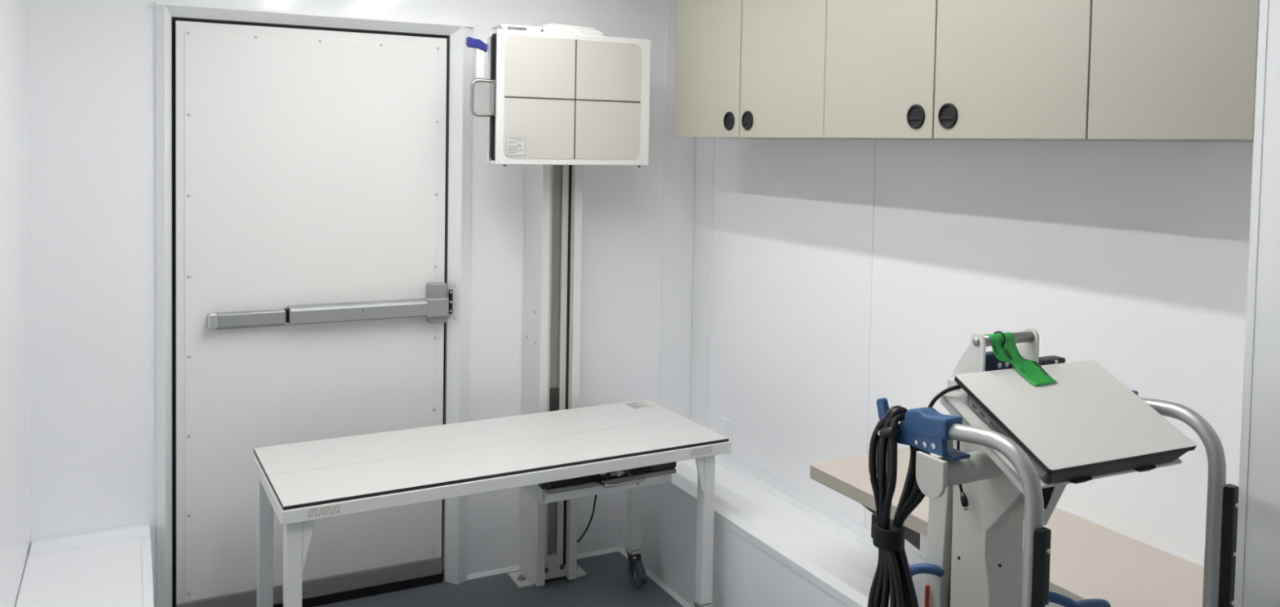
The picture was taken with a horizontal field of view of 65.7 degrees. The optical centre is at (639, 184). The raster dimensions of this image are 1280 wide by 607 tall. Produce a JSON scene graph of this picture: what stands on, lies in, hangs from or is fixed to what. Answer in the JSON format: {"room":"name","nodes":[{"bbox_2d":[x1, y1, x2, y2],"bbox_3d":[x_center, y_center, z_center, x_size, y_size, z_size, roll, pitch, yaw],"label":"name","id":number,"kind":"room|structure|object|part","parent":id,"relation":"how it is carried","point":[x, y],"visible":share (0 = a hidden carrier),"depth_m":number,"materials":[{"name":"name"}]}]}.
{"room":"radiology room","nodes":[
{"label":"radiology room","id":0,"kind":"room"},
{"bbox_2d":[0,0,30,606],"bbox_3d":[-0.765,0.414,0.760,0.100,2.380,5.300,0,3,-27],"label":"wall","id":1,"kind":"structure","parent":0,"point":[15,473],"depth_m":2.66,"materials":[{"name":"white paint"}]},
{"bbox_2d":[26,0,696,606],"bbox_3d":[-0.852,0.295,3.635,2.368,2.380,0.100,0,3,-27],"label":"wall","id":2,"kind":"structure","parent":0,"point":[91,64],"depth_m":3.19,"materials":[{"name":"white paint"}]},
{"bbox_2d":[171,17,448,606],"bbox_3d":[-1.118,0.472,3.447,0.921,2.033,0.108,0,3,-27],"label":"door","id":3,"kind":"structure","parent":2,"relation":"in","point":[310,302],"depth_m":3.42,"materials":[{"name":"white metal"}]},
{"bbox_3d":[-1.309,0.453,3.334,0.217,0.053,0.045,0,3,-27],"label":"push bar rail","id":4,"kind":"part","parent":3,"relation":"part of","materials":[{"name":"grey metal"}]},
{"bbox_3d":[-1.139,1.420,3.494,0.899,0.061,0.013,0,3,-27],"label":"kick plate","id":5,"kind":"part","parent":3,"relation":"part of","materials":[{"name":"metal"}]},
{"bbox_2d":[155,0,475,606],"bbox_3d":[-1.100,0.451,3.447,1.048,2.075,0.050,0,3,-27],"label":"trim","id":6,"kind":"structure","parent":2,"relation":"attached to","point":[460,167],"depth_m":3.49,"materials":[{"name":"white metal"}]},
{"bbox_2d":[448,284,456,319],"bbox_3d":[-0.687,0.432,3.659,0.041,0.130,0.016,0,2,-14],"label":"strike plate","id":7,"kind":"object","parent":2,"relation":"attached to","point":[450,291],"visible":0.94,"depth_m":3.65,"materials":[{"name":"black metal"}]},
{"bbox_2d":[466,546,621,579],"bbox_3d":[-0.371,1.478,3.877,0.662,0.014,0.013,0,3,-27],"label":"baseboard","id":8,"kind":"structure","parent":2,"relation":"attached to","point":[516,567],"depth_m":3.82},
{"bbox_2d":[658,0,715,427],"bbox_3d":[0.195,0.093,4.020,0.152,1.970,0.151,0,3,-27],"label":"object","id":9,"kind":"structure","parent":2,"relation":"attached to","point":[680,270],"depth_m":4.08,"materials":[{"name":"white paint"}]},
{"bbox_2d":[311,551,684,606],"bbox_3d":[0.329,1.627,1.337,2.568,0.050,5.420,0,3,-27],"label":"floor","id":10,"kind":"structure","parent":0,"point":[606,582],"depth_m":3.63,"materials":[{"name":"grey plastic"}]},
{"bbox_2d":[15,521,154,606],"bbox_3d":[-1.159,1.353,2.011,0.332,0.388,2.598,0,3,-27],"label":"ledge","id":11,"kind":"object","parent":10,"relation":"on","point":[110,566],"visible":1,"depth_m":2.90,"materials":[{"name":"white paint"}]},
{"bbox_2d":[251,399,730,606],"bbox_3d":[-0.469,1.169,3.153,1.459,0.687,0.607,0,3,-29],"label":"table","id":12,"kind":"object","parent":10,"relation":"on","point":[558,455],"visible":1,"depth_m":3.07,"materials":[{"name":"white metal"}]},
{"bbox_3d":[-1.164,1.116,3.073,0.043,0.502,0.043,0,3,-29],"label":"leg","id":13,"kind":"part","parent":12,"relation":"part of","materials":[{"name":"white paint"}]},
{"bbox_3d":[-0.929,1.138,2.647,0.043,0.502,0.043,0,3,-29],"label":"leg","id":14,"kind":"part","parent":12,"relation":"part of","materials":[{"name":"white paint"}]},
{"bbox_3d":[-0.453,0.855,3.171,1.412,0.038,0.562,0,3,-29],"label":"frame","id":15,"kind":"part","parent":12,"relation":"part of","materials":[{"name":"white paint"}]},
{"bbox_2d":[520,461,676,504],"bbox_3d":[-0.169,0.928,3.301,0.480,0.108,0.477,0,3,-27],"label":"tray","id":16,"kind":"object","parent":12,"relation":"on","point":[640,473],"depth_m":3.12,"materials":[{"name":"metal"}]},
{"bbox_3d":[-0.019,1.111,3.704,0.043,0.502,0.043,0,3,-29],"label":"leg","id":17,"kind":"part","parent":12,"relation":"part of","materials":[{"name":"white paint"}]},
{"bbox_3d":[0.004,1.430,3.668,0.024,0.078,0.054,0,3,-31],"label":"brake lever","id":18,"kind":"part","parent":12,"relation":"part of","materials":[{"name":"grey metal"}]},
{"bbox_3d":[0.216,1.133,3.278,0.043,0.502,0.043,0,3,-29],"label":"leg","id":19,"kind":"part","parent":12,"relation":"part of","materials":[{"name":"white paint"}]},
{"bbox_2d":[466,22,650,587],"bbox_3d":[-0.356,0.461,3.623,0.659,2.068,0.379,0,3,-27],"label":"stand","id":20,"kind":"object","parent":10,"relation":"on","point":[562,99],"visible":1,"depth_m":3.55,"materials":[{"name":"metal"}]},
{"bbox_3d":[-0.531,-0.291,3.325,0.078,0.126,0.010,0,3,-27],"label":"tray handle","id":21,"kind":"part","parent":20,"relation":"part of","materials":[{"name":"metal"}]},
{"bbox_3d":[-0.519,-0.430,3.392,0.084,0.150,0.070,0,3,-27],"label":"brake post","id":22,"kind":"part","parent":20,"relation":"part of","materials":[{"name":"white metal"}]},
{"bbox_3d":[-0.504,-0.297,3.372,0.011,0.413,0.017,0,3,-27],"label":"slot rail","id":23,"kind":"part","parent":20,"relation":"part of","materials":[{"name":"grey metal"}]},
{"bbox_3d":[-0.498,-0.293,3.355,0.012,0.121,0.048,0,3,-27],"label":"tray plate","id":24,"kind":"part","parent":20,"relation":"part of","materials":[{"name":"metal"}]},
{"bbox_3d":[-0.449,1.486,3.733,0.058,0.008,0.130,0,3,-27],"label":"plate","id":25,"kind":"part","parent":20,"relation":"part of","materials":[{"name":"white metal"}]},
{"bbox_3d":[-0.228,-0.297,3.442,0.513,0.413,0.004,0,3,-27],"label":"panel","id":26,"kind":"part","parent":20,"relation":"part of","materials":[{"name":"beige plastic"}]},
{"bbox_3d":[-0.257,1.485,3.831,0.054,0.008,0.130,0,3,-27],"label":"plate","id":27,"kind":"part","parent":20,"relation":"part of","materials":[{"name":"white metal"}]},
{"bbox_2d":[577,493,597,542],"bbox_3d":[-0.147,1.182,3.679,0.108,0.426,0.330,0,3,-27],"label":"cable","id":28,"kind":"object","parent":20,"relation":"attached to","point":[595,497],"visible":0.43,"depth_m":3.83,"materials":[{"name":"black rubber"}]},
{"bbox_2d":[621,453,926,606],"bbox_3d":[0.634,1.320,2.984,0.316,0.440,2.491,0,3,-27],"label":"wall ledge","id":29,"kind":"object","parent":10,"relation":"on","point":[775,544],"visible":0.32,"depth_m":3.30,"materials":[{"name":"white paint"}]},
{"bbox_2d":[618,546,692,606],"bbox_3d":[0.829,1.567,2.247,0.013,0.014,3.987,0,3,-27],"label":"baseboard","id":30,"kind":"structure","parent":29,"relation":"attached to","point":[648,572],"depth_m":3.69,"materials":[{"name":"white plastic"}]},
{"bbox_3d":[0.515,1.147,2.917,0.044,0.028,2.482,0,3,-27],"label":"edge trim","id":31,"kind":"part","parent":29,"relation":"part of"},
{"bbox_3d":[0.760,1.117,3.041,0.040,0.035,2.482,0,3,-27],"label":"wall trim","id":32,"kind":"part","parent":29,"relation":"part of","materials":[{"name":"white paint"}]},
{"bbox_2d":[875,327,1239,606],"bbox_3d":[0.689,0.926,1.737,0.529,1.330,0.504,0,3,-27],"label":"cart","id":33,"kind":"object","parent":10,"relation":"on","point":[976,556],"visible":0.74,"depth_m":1.66,"materials":[{"name":"white paint"}]},
{"bbox_2d":[867,404,930,606],"bbox_3d":[0.436,0.650,1.702,0.080,0.544,0.115,0,3,-27],"label":"cable bundle","id":34,"kind":"object","parent":33,"relation":"hanging from","point":[892,577],"visible":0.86,"depth_m":1.69,"materials":[{"name":"black rubber"}]},
{"bbox_3d":[0.455,0.407,1.666,0.012,0.066,0.162,0,3,-27],"label":"cable hook plate","id":35,"kind":"part","parent":33,"relation":"part of","materials":[{"name":"blue plastic"}]},
{"bbox_2d":[928,384,961,407],"bbox_3d":[0.537,0.367,1.694,0.103,0.057,0.031,0,3,-27],"label":"cable","id":36,"kind":"object","parent":33,"relation":"attached to","point":[943,392],"visible":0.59,"depth_m":1.67,"materials":[{"name":"black rubber"}]},
{"bbox_2d":[956,440,968,510],"bbox_3d":[0.561,0.470,1.722,0.012,0.187,0.031,0,3,-27],"label":"cable","id":37,"kind":"object","parent":33,"relation":"hanging from","point":[964,500],"visible":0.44,"depth_m":1.72,"materials":[{"name":"black plastic"}]},
{"bbox_3d":[0.580,0.315,1.763,0.006,0.115,0.085,0,3,-27],"label":"rod plate","id":38,"kind":"part","parent":33,"relation":"part of","materials":[{"name":"white metal"}]},
{"bbox_3d":[0.651,0.275,1.768,0.128,0.020,0.019,0,3,-27],"label":"carry rod","id":39,"kind":"part","parent":33,"relation":"part of","materials":[{"name":"metal"}]},
{"bbox_2d":[983,330,1057,385],"bbox_3d":[0.667,0.302,1.744,0.096,0.082,0.091,0,3,-27],"label":"strap","id":40,"kind":"object","parent":33,"relation":"hanging from","point":[1003,344],"visible":0.98,"depth_m":1.74,"materials":[{"name":"green fabric"}]},
{"bbox_3d":[0.698,0.315,1.823,0.006,0.115,0.085,0,3,-27],"label":"rod plate","id":41,"kind":"part","parent":33,"relation":"part of","materials":[{"name":"white metal"}]},
{"bbox_2d":[939,390,1182,493],"bbox_3d":[0.702,0.413,1.665,0.352,0.111,0.218,0,3,-27],"label":"tray","id":42,"kind":"object","parent":33,"relation":"on","point":[979,460],"depth_m":1.63,"materials":[{"name":"white plastic"}]},
{"bbox_2d":[954,360,1196,483],"bbox_3d":[0.729,0.393,1.666,0.342,0.131,0.224,0,3,-27],"label":"laptop","id":43,"kind":"object","parent":33,"relation":"on","point":[1079,426],"visible":0.9,"depth_m":1.64,"materials":[{"name":"plastic"}]},
{"bbox_2d":[708,137,1253,606],"bbox_3d":[1.431,0.408,1.886,0.100,2.380,5.300,0,3,-27],"label":"wall","id":44,"kind":"structure","parent":0,"point":[1131,258],"depth_m":2.79,"materials":[{"name":"white paint"}]},
{"bbox_2d":[720,416,732,447],"bbox_3d":[0.338,0.974,3.899,0.010,0.105,0.075,0,3,-27],"label":"wall outlet","id":45,"kind":"object","parent":44,"relation":"attached to","point":[726,424],"visible":0.74,"depth_m":3.89,"materials":[{"name":"white plastic"}]},
{"bbox_2d":[723,422,727,431],"bbox_3d":[0.336,0.954,3.897,0.004,0.028,0.031,0,3,-27],"label":"socket","id":46,"kind":"object","parent":45,"relation":"attached to","point":[725,424],"depth_m":3.89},
{"bbox_2d":[674,0,888,139],"bbox_3d":[0.473,-0.501,3.271,0.335,0.696,0.874,0,3,-27],"label":"upper cabinet","id":47,"kind":"object","parent":44,"relation":"attached to","point":[745,68],"visible":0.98,"depth_m":3.15,"materials":[{"name":"laminate"}]},
{"bbox_3d":[0.237,-0.510,3.399,0.020,0.696,0.430,0,3,-27],"label":"door","id":48,"kind":"part","parent":47,"relation":"part of","materials":[{"name":"laminate"}]},
{"bbox_3d":[0.292,-0.210,3.264,0.005,0.061,0.061,0,3,-27],"label":"handle","id":49,"kind":"part","parent":47,"relation":"part of","materials":[{"name":"black plastic"}]},
{"bbox_3d":[0.343,-0.205,3.166,0.005,0.061,0.061,0,3,-27],"label":"handle","id":50,"kind":"part","parent":47,"relation":"part of","materials":[{"name":"black plastic"}]},
{"bbox_3d":[0.437,-0.491,3.009,0.020,0.696,0.438,0,3,-27],"label":"door","id":51,"kind":"part","parent":47,"relation":"part of","materials":[{"name":"laminate"}]},
{"bbox_2d":[863,139,875,526],"bbox_3d":[0.729,0.469,3.144,0.002,1.310,0.006,0,3,-27],"label":"trim","id":52,"kind":"structure","parent":44,"relation":"attached to","point":[874,140],"depth_m":3.14,"materials":[{"name":"white plastic"}]},
{"bbox_2d":[823,0,1164,141],"bbox_3d":[0.872,-0.462,2.494,0.335,0.696,0.874,0,3,-27],"label":"upper cabinet","id":53,"kind":"object","parent":44,"relation":"attached to","point":[895,69],"visible":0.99,"depth_m":2.36,"materials":[{"name":"laminate"}]},
{"bbox_3d":[0.636,-0.471,2.621,0.020,0.696,0.430,0,3,-27],"label":"door","id":54,"kind":"part","parent":53,"relation":"part of","materials":[{"name":"laminate"}]},
{"bbox_3d":[0.691,-0.171,2.486,0.005,0.061,0.061,0,3,-27],"label":"handle","id":55,"kind":"part","parent":53,"relation":"part of","materials":[{"name":"black plastic"}]},
{"bbox_3d":[0.741,-0.166,2.388,0.005,0.061,0.061,0,3,-27],"label":"handle","id":56,"kind":"part","parent":53,"relation":"part of","materials":[{"name":"black plastic"}]},
{"bbox_3d":[0.836,-0.452,2.231,0.020,0.696,0.438,0,3,-27],"label":"door","id":57,"kind":"part","parent":53,"relation":"part of","materials":[{"name":"laminate"}]},
{"bbox_2d":[809,444,1204,606],"bbox_3d":[0.913,0.919,2.379,0.373,0.211,1.198,0,3,-27],"label":"countertop","id":58,"kind":"structure","parent":44,"relation":"attached to","point":[1090,558],"depth_m":2.21,"materials":[{"name":"beige laminate"}]},
{"bbox_2d":[1087,0,1259,142],"bbox_3d":[1.152,-0.434,1.953,0.329,0.696,0.343,0,3,-27],"label":"upper cabinet","id":59,"kind":"object","parent":44,"relation":"attached to","point":[1166,70],"visible":0.87,"depth_m":1.87,"materials":[{"name":"laminate"}]},
{"bbox_2d":[1233,0,1279,606],"bbox_3d":[1.421,0.427,1.433,0.332,2.380,0.902,0,3,-27],"label":"wall partition","id":60,"kind":"structure","parent":0,"point":[1257,569],"depth_m":1.73,"materials":[{"name":"white paint"}]}
]}

